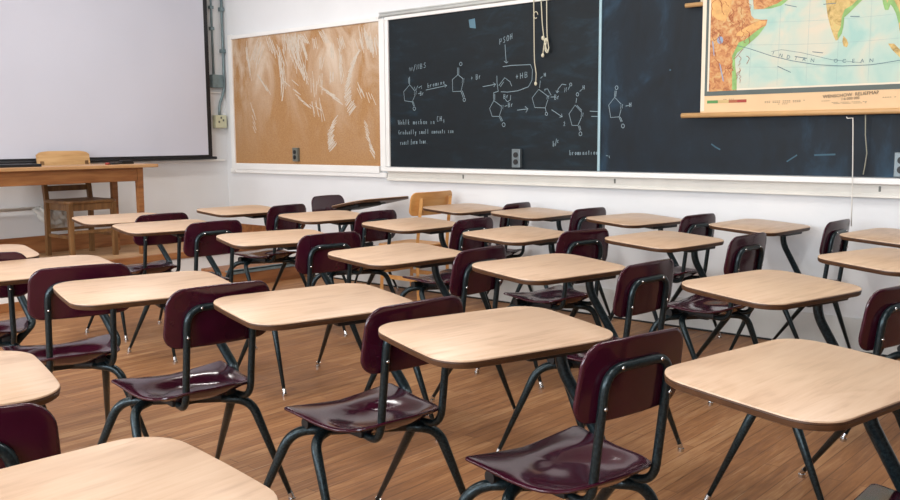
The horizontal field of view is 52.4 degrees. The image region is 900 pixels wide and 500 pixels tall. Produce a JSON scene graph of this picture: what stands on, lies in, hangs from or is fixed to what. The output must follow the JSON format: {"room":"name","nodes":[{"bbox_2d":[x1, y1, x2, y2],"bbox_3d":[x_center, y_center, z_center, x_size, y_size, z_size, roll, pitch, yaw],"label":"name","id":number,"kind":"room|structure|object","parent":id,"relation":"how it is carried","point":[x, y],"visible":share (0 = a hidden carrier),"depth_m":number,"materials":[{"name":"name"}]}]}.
{"room":"classroom","nodes":[
{"label":"classroom","id":0,"kind":"room"},
{"bbox_2d":[0,0,229,238],"bbox_3d":[-5.420,-1.143,5.494,0.120,3.500,9.800,6,9,41],"label":"wall","id":1,"kind":"structure","parent":0,"point":[185,187],"depth_m":8.66,"materials":[{"name":"white paint"}]},
{"bbox_2d":[0,206,39,211],"bbox_3d":[-4.796,-0.160,6.189,0.064,0.028,4.070,6,9,41],"label":"pipe","id":2,"kind":"object","parent":1,"relation":"attached to","point":[21,208],"visible":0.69,"depth_m":7.55,"materials":[{"name":"grey metal"}]},
{"bbox_2d":[32,205,66,227],"bbox_3d":[-3.354,-0.274,7.695,0.137,0.213,0.317,6,9,41],"label":"crumpled bag","id":3,"kind":"object","parent":2,"relation":"hanging from","point":[58,218],"visible":0.73,"depth_m":7.67,"materials":[{"name":"white plastic"}]},
{"bbox_2d":[0,231,134,252],"bbox_3d":[-5.365,0.230,5.609,0.020,0.147,9.580,6,9,41],"label":"baseboard","id":4,"kind":"structure","parent":1,"relation":"attached to","point":[37,243],"depth_m":7.91,"materials":[{"name":"brown wood"}]},
{"bbox_2d":[0,0,216,163],"bbox_3d":[-3.410,-1.826,7.519,0.167,2.222,3.500,6,9,41],"label":"projection screen","id":5,"kind":"object","parent":1,"relation":"attached to","point":[107,80],"visible":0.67,"depth_m":8.00,"materials":[{"name":"fabric"}]},
{"bbox_2d":[90,92,224,163],"bbox_3d":[-3.344,-1.057,7.793,0.030,0.675,3.350,6,9,41],"label":"wall raceway","id":6,"kind":"structure","parent":1,"relation":"attached to","point":[207,160],"depth_m":8.64,"materials":[{"name":"white paint"}]},
{"bbox_2d":[208,0,222,87],"bbox_3d":[-2.286,-2.454,8.838,0.055,1.750,0.120,6,9,41],"label":"conduit","id":7,"kind":"object","parent":1,"relation":"attached to","point":[216,81],"visible":0.98,"depth_m":8.88,"materials":[{"name":"metal"}]},
{"bbox_2d":[212,115,226,127],"bbox_3d":[-2.264,-1.262,8.998,0.058,0.125,0.130,6,9,41],"label":"outlet box","id":8,"kind":"object","parent":1,"relation":"attached to","point":[219,121],"visible":1,"depth_m":8.97,"materials":[{"name":"beige plastic"}]},
{"bbox_2d":[218,0,225,114],"bbox_3d":[-2.249,-2.326,8.899,0.046,2.020,0.099,6,9,41],"label":"conduit","id":9,"kind":"object","parent":1,"relation":"attached to","point":[222,50],"visible":1,"depth_m":8.96,"materials":[{"name":"metal"}]},
{"bbox_2d":[0,276,899,499],"bbox_3d":[-1.364,1.046,2.219,10.800,0.100,9.800,6,9,41],"label":"floor","id":10,"kind":"structure","parent":0,"point":[767,463],"depth_m":3.98,"materials":[{"name":"brown wood"}]},
{"bbox_2d":[0,244,46,408],"bbox_3d":[-2.143,0.372,4.106,0.628,0.789,0.689,-3,8,-24],"label":"desk","id":11,"kind":"object","parent":10,"relation":"on","point":[9,329],"visible":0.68,"depth_m":3.97,"materials":[{"name":"beige wood"}]},
{"bbox_2d":[0,351,60,468],"bbox_3d":[-1.073,0.641,1.854,0.620,0.789,0.672,-4,8,-28],"label":"desk","id":12,"kind":"object","parent":10,"relation":"on","point":[29,432],"visible":0.73,"depth_m":1.66,"materials":[{"name":"beige wood"}]},
{"bbox_2d":[0,255,148,436],"bbox_3d":[-1.593,0.421,3.675,0.619,0.789,0.669,-5,8,-33],"label":"desk","id":13,"kind":"object","parent":10,"relation":"on","point":[41,274],"visible":0.69,"depth_m":3.50,"materials":[{"name":"beige wood"}]},
{"bbox_2d":[72,212,188,341],"bbox_3d":[-2.074,0.139,6.002,0.623,0.789,0.682,-7,10,-44],"label":"desk","id":14,"kind":"object","parent":10,"relation":"on","point":[161,266],"visible":0.53,"depth_m":5.85,"materials":[{"name":"beige wood"}]},
{"bbox_2d":[0,437,277,499],"bbox_3d":[-0.455,0.713,1.234,0.682,0.789,0.623,5,9,38],"label":"desk","id":15,"kind":"object","parent":10,"relation":"on","point":[137,468],"visible":1,"depth_m":1.39,"materials":[{"name":"beige wood"}]},
{"bbox_2d":[0,242,285,312],"bbox_3d":[-5.021,0.484,5.353,0.912,0.301,9.600,6,9,41],"label":"platform","id":16,"kind":"object","parent":10,"relation":"on","point":[129,254],"depth_m":7.80,"materials":[{"name":"brown wood"}]},
{"bbox_2d":[36,151,118,255],"bbox_3d":[-3.078,-0.387,7.586,0.479,0.862,0.450,6,9,41],"label":"wooden chair","id":17,"kind":"object","parent":16,"relation":"on","point":[90,203],"visible":0.91,"depth_m":7.57,"materials":[{"name":"brown wood"}]},
{"bbox_2d":[0,163,157,253],"bbox_3d":[-3.326,-0.270,7.104,0.527,0.750,2.090,6,9,41],"label":"table","id":18,"kind":"object","parent":16,"relation":"on","point":[70,173],"visible":0.83,"depth_m":7.24,"materials":[{"name":"brown wood"}]},
{"bbox_2d":[0,163,41,167],"bbox_3d":[-3.317,-0.644,6.974,0.200,0.022,0.320,6,9,41],"label":"folder","id":19,"kind":"object","parent":18,"relation":"on","point":[26,164],"visible":1,"depth_m":6.91,"materials":[{"name":"black plastic"}]},
{"bbox_2d":[105,162,120,164],"bbox_3d":[-2.766,-0.710,7.509,0.019,0.019,0.145,4,8,29],"label":"marker pen","id":20,"kind":"object","parent":18,"relation":"on","point":[108,163],"visible":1,"depth_m":7.50,"materials":[{"name":"red plastic"}]},
{"bbox_2d":[119,160,133,163],"bbox_3d":[-2.713,-0.736,7.662,0.050,0.030,0.120,4,8,32],"label":"eraser","id":21,"kind":"object","parent":18,"relation":"on","point":[120,161],"visible":0.92,"depth_m":7.64,"materials":[{"name":"black rubber"}]},
{"bbox_2d":[53,271,295,499],"bbox_3d":[-0.984,0.478,3.181,0.623,0.789,0.682,-6,9,-40],"label":"desk","id":22,"kind":"object","parent":10,"relation":"on","point":[191,320],"visible":0.89,"depth_m":3.05,"materials":[{"name":"beige wood"}]},
{"bbox_2d":[112,219,257,363],"bbox_3d":[-1.601,0.205,5.438,0.623,0.789,0.682,-7,10,-44],"label":"desk","id":23,"kind":"object","parent":10,"relation":"on","point":[199,236],"visible":0.52,"depth_m":5.26,"materials":[{"name":"beige wood"}]},
{"bbox_2d":[196,204,306,290],"bbox_3d":[-1.429,0.054,6.666,0.682,0.789,0.623,5,9,37],"label":"desk","id":24,"kind":"object","parent":10,"relation":"on","point":[272,222],"visible":0.81,"depth_m":6.55,"materials":[{"name":"beige wood"}]},
{"bbox_2d":[201,259,306,282],"bbox_3d":[-1.701,0.193,8.166,0.390,0.152,0.945,6,9,41],"label":"step","id":25,"kind":"structure","parent":10,"relation":"on","point":[268,272],"depth_m":8.00,"materials":[{"name":"brown wood"}]},
{"bbox_2d":[216,229,375,395],"bbox_3d":[-0.830,0.282,4.771,0.623,0.789,0.682,-6,9,-38],"label":"desk","id":26,"kind":"object","parent":10,"relation":"on","point":[312,247],"visible":0.49,"depth_m":4.58,"materials":[{"name":"beige wood"}]},
{"bbox_2d":[278,210,396,336],"bbox_3d":[-0.737,0.119,6.097,0.682,0.789,0.623,6,9,42],"label":"desk","id":27,"kind":"object","parent":10,"relation":"on","point":[355,220],"visible":0.48,"depth_m":5.97,"materials":[{"name":"beige wood"}]},
{"bbox_2d":[213,283,465,499],"bbox_3d":[-0.341,0.513,2.856,0.623,0.789,0.682,-7,9,-41],"label":"desk","id":28,"kind":"object","parent":10,"relation":"on","point":[387,407],"visible":0.8,"depth_m":2.76,"materials":[{"name":"beige wood"}]},
{"bbox_2d":[311,195,408,290],"bbox_3d":[-0.729,-0.044,7.418,0.679,0.791,0.623,5,9,39],"label":"desk","id":29,"kind":"object","parent":10,"relation":"on","point":[324,202],"visible":0.38,"depth_m":7.38,"materials":[{"name":"beige wood"}]},
{"bbox_2d":[379,190,451,300],"bbox_3d":[-0.269,-0.043,7.172,0.472,0.845,0.470,6,9,41],"label":"chair","id":30,"kind":"object","parent":10,"relation":"on","point":[419,200],"visible":0.53,"depth_m":7.03,"materials":[{"name":"brown wood"}]},
{"bbox_2d":[328,243,515,440],"bbox_3d":[-0.138,0.362,4.080,0.682,0.789,0.623,5,9,39],"label":"desk","id":31,"kind":"object","parent":10,"relation":"on","point":[464,281],"visible":0.44,"depth_m":3.96,"materials":[{"name":"beige wood"}]},
{"bbox_2d":[362,217,492,309],"bbox_3d":[-0.118,0.190,5.483,0.663,0.789,0.613,6,9,42],"label":"desk","id":32,"kind":"object","parent":10,"relation":"on","point":[413,225],"visible":0.59,"depth_m":5.37,"materials":[{"name":"beige wood"}]},
{"bbox_2d":[423,202,532,308],"bbox_3d":[0.204,0.038,6.712,0.682,0.789,0.623,5,9,38],"label":"desk","id":33,"kind":"object","parent":10,"relation":"on","point":[461,209],"visible":0.36,"depth_m":6.59,"materials":[{"name":"beige wood"}]},
{"bbox_2d":[378,306,682,499],"bbox_3d":[0.204,0.566,2.403,0.623,0.789,0.682,-6,9,-38],"label":"desk","id":34,"kind":"object","parent":10,"relation":"on","point":[617,378],"visible":0.96,"depth_m":2.29,"materials":[{"name":"brown wood"}]},
{"bbox_2d":[462,226,608,389],"bbox_3d":[0.442,0.262,4.867,0.625,0.789,0.682,-6,9,-37],"label":"desk","id":35,"kind":"object","parent":10,"relation":"on","point":[590,243],"visible":0.8,"depth_m":4.73,"materials":[{"name":"beige wood"}]},
{"bbox_2d":[491,207,612,321],"bbox_3d":[0.669,0.094,6.230,0.616,0.789,0.663,-7,10,-43],"label":"desk","id":36,"kind":"object","parent":10,"relation":"on","point":[577,218],"visible":0.36,"depth_m":6.10,"materials":[{"name":"beige wood"}]},
{"bbox_2d":[472,253,683,451],"bbox_3d":[0.486,0.413,3.632,0.623,0.789,0.682,-7,10,-44],"label":"desk","id":37,"kind":"object","parent":10,"relation":"on","point":[641,288],"visible":0.62,"depth_m":3.52,"materials":[{"name":"beige wood"}]},
{"bbox_2d":[586,213,721,337],"bbox_3d":[1.251,0.155,5.699,0.616,0.789,0.670,-6,9,-41],"label":"desk","id":38,"kind":"object","parent":10,"relation":"on","point":[698,224],"visible":0.52,"depth_m":5.58,"materials":[{"name":"beige wood"}]},
{"bbox_2d":[605,231,766,405],"bbox_3d":[1.173,0.295,4.562,0.616,0.789,0.670,-7,10,-44],"label":"desk","id":39,"kind":"object","parent":10,"relation":"on","point":[744,253],"visible":0.87,"depth_m":4.46,"materials":[{"name":"beige wood"}]},
{"bbox_2d":[709,219,850,350],"bbox_3d":[1.882,0.207,5.239,0.670,0.789,0.616,6,10,43],"label":"desk","id":40,"kind":"object","parent":10,"relation":"on","point":[831,242],"visible":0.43,"depth_m":5.15,"materials":[{"name":"beige wood"}]},
{"bbox_2d":[664,339,899,499],"bbox_3d":[0.857,0.617,1.946,0.623,0.789,0.682,-7,10,-44],"label":"desk","id":41,"kind":"object","parent":10,"relation":"on","point":[810,385],"visible":1,"depth_m":1.93,"materials":[{"name":"beige wood"}]},
{"bbox_2d":[681,270,899,499],"bbox_3d":[1.192,0.473,3.103,0.613,0.789,0.663,-5,9,-35],"label":"desk","id":42,"kind":"object","parent":10,"relation":"on","point":[758,289],"visible":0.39,"depth_m":3.03,"materials":[{"name":"beige wood"}]},
{"bbox_2d":[817,248,899,441],"bbox_3d":[1.923,0.388,3.765,0.623,0.789,0.682,-6,9,-39],"label":"desk","id":43,"kind":"object","parent":10,"relation":"on","point":[882,261],"visible":0.72,"depth_m":3.74,"materials":[{"name":"beige wood"}]},
{"bbox_2d":[839,228,899,353],"bbox_3d":[2.376,0.277,4.641,0.682,0.789,0.623,6,9,42],"label":"desk","id":44,"kind":"object","parent":10,"relation":"on","point":[890,237],"visible":0.7,"depth_m":4.59,"materials":[{"name":"beige wood"}]},
{"bbox_2d":[222,0,899,318],"bbox_3d":[1.851,-1.203,5.606,10.700,3.500,0.120,6,9,41],"label":"wall","id":45,"kind":"structure","parent":0,"point":[240,17],"depth_m":6.51,"materials":[{"name":"white paint"}]},
{"bbox_2d":[241,224,265,232],"bbox_3d":[-1.899,-0.186,8.929,0.820,0.120,0.019,6,9,41],"label":"baseboard","id":46,"kind":"structure","parent":45,"relation":"attached to","point":[245,227],"depth_m":8.94,"materials":[{"name":"brown wood"}]},
{"bbox_2d":[227,17,387,177],"bbox_3d":[-1.349,-1.348,8.286,2.175,1.330,0.035,6,9,41],"label":"cork board","id":47,"kind":"object","parent":45,"relation":"attached to","point":[318,90],"visible":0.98,"depth_m":8.19,"materials":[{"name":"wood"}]},
{"bbox_2d":[292,148,299,160],"bbox_3d":[-1.411,-0.874,8.372,0.070,0.125,0.035,6,9,41],"label":"wall outlet","id":48,"kind":"object","parent":47,"relation":"attached to","point":[295,151],"visible":1,"depth_m":8.36,"materials":[{"name":"grey metal"}]},
{"bbox_2d":[289,253,898,356],"bbox_3d":[1.780,0.437,5.789,10.600,0.200,0.014,6,9,41],"label":"baseboard","id":49,"kind":"structure","parent":45,"relation":"attached to","point":[766,323],"depth_m":5.73,"materials":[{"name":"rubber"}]},
{"bbox_2d":[379,0,899,198],"bbox_3d":[1.806,-1.030,5.535,6.310,1.374,0.075,6,9,41],"label":"blackboard","id":50,"kind":"object","parent":45,"relation":"attached to","point":[616,79],"visible":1,"depth_m":6.29,"materials":[{"name":"stone"}]},
{"bbox_2d":[512,149,521,167],"bbox_3d":[0.491,-0.675,6.731,0.075,0.135,0.035,6,9,41],"label":"wall outlet","id":51,"kind":"object","parent":50,"relation":"attached to","point":[516,153],"visible":1,"depth_m":6.71,"materials":[{"name":"metal"}]},
{"bbox_2d":[533,0,537,85],"bbox_3d":[0.608,-1.504,6.503,0.042,0.664,0.018,6,9,41],"label":"pull cord","id":52,"kind":"object","parent":50,"relation":"hanging from","point":[535,83],"visible":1,"depth_m":6.51,"materials":[{"name":"beige fabric"}]},
{"bbox_2d":[541,0,548,57],"bbox_3d":[0.668,-1.595,6.439,0.078,0.471,0.021,6,9,41],"label":"pull cord","id":53,"kind":"object","parent":50,"relation":"hanging from","point":[542,37],"visible":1,"depth_m":6.45,"materials":[{"name":"beige fabric"}]},
{"bbox_2d":[685,0,702,7],"bbox_3d":[2.283,-1.667,5.010,2.140,0.464,0.028,6,9,41],"label":"map","id":54,"kind":"object","parent":50,"relation":"hanging from","point":[695,4],"visible":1,"depth_m":5.68},
{"bbox_2d":[681,0,899,117],"bbox_3d":[2.263,-1.353,5.045,2.110,1.201,0.040,6,9,41],"label":"map","id":55,"kind":"object","parent":50,"relation":"hanging from","point":[761,58],"visible":1,"depth_m":5.29,"materials":[{"name":"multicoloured paper"}]},
{"bbox_2d":[723,97,883,103],"bbox_3d":[2.125,-0.857,5.227,1.189,0.048,0.001,6,9,41],"label":"print","id":56,"kind":"object","parent":55,"relation":"attached to","point":[726,100],"depth_m":5.30,"materials":[{"name":"grey paper"}]},
{"bbox_2d":[846,117,853,225],"bbox_3d":[2.238,-0.440,5.135,0.058,0.614,0.009,6,9,41],"label":"pull cord","id":57,"kind":"object","parent":55,"relation":"hanging from","point":[846,117],"visible":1,"depth_m":5.12,"materials":[{"name":"white fabric"}]},
{"bbox_2d":[863,114,866,174],"bbox_3d":[2.322,-0.594,5.112,0.022,0.346,0.028,6,9,41],"label":"pull cord","id":58,"kind":"object","parent":55,"relation":"hanging from","point":[865,114],"visible":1,"depth_m":5.11,"materials":[{"name":"beige fabric"}]},
{"bbox_2d":[893,152,899,176],"bbox_3d":[2.503,-0.463,4.981,0.150,0.135,0.055,6,9,41],"label":"wall outlet","id":59,"kind":"object","parent":50,"relation":"attached to","point":[897,154],"visible":1,"depth_m":5.00,"materials":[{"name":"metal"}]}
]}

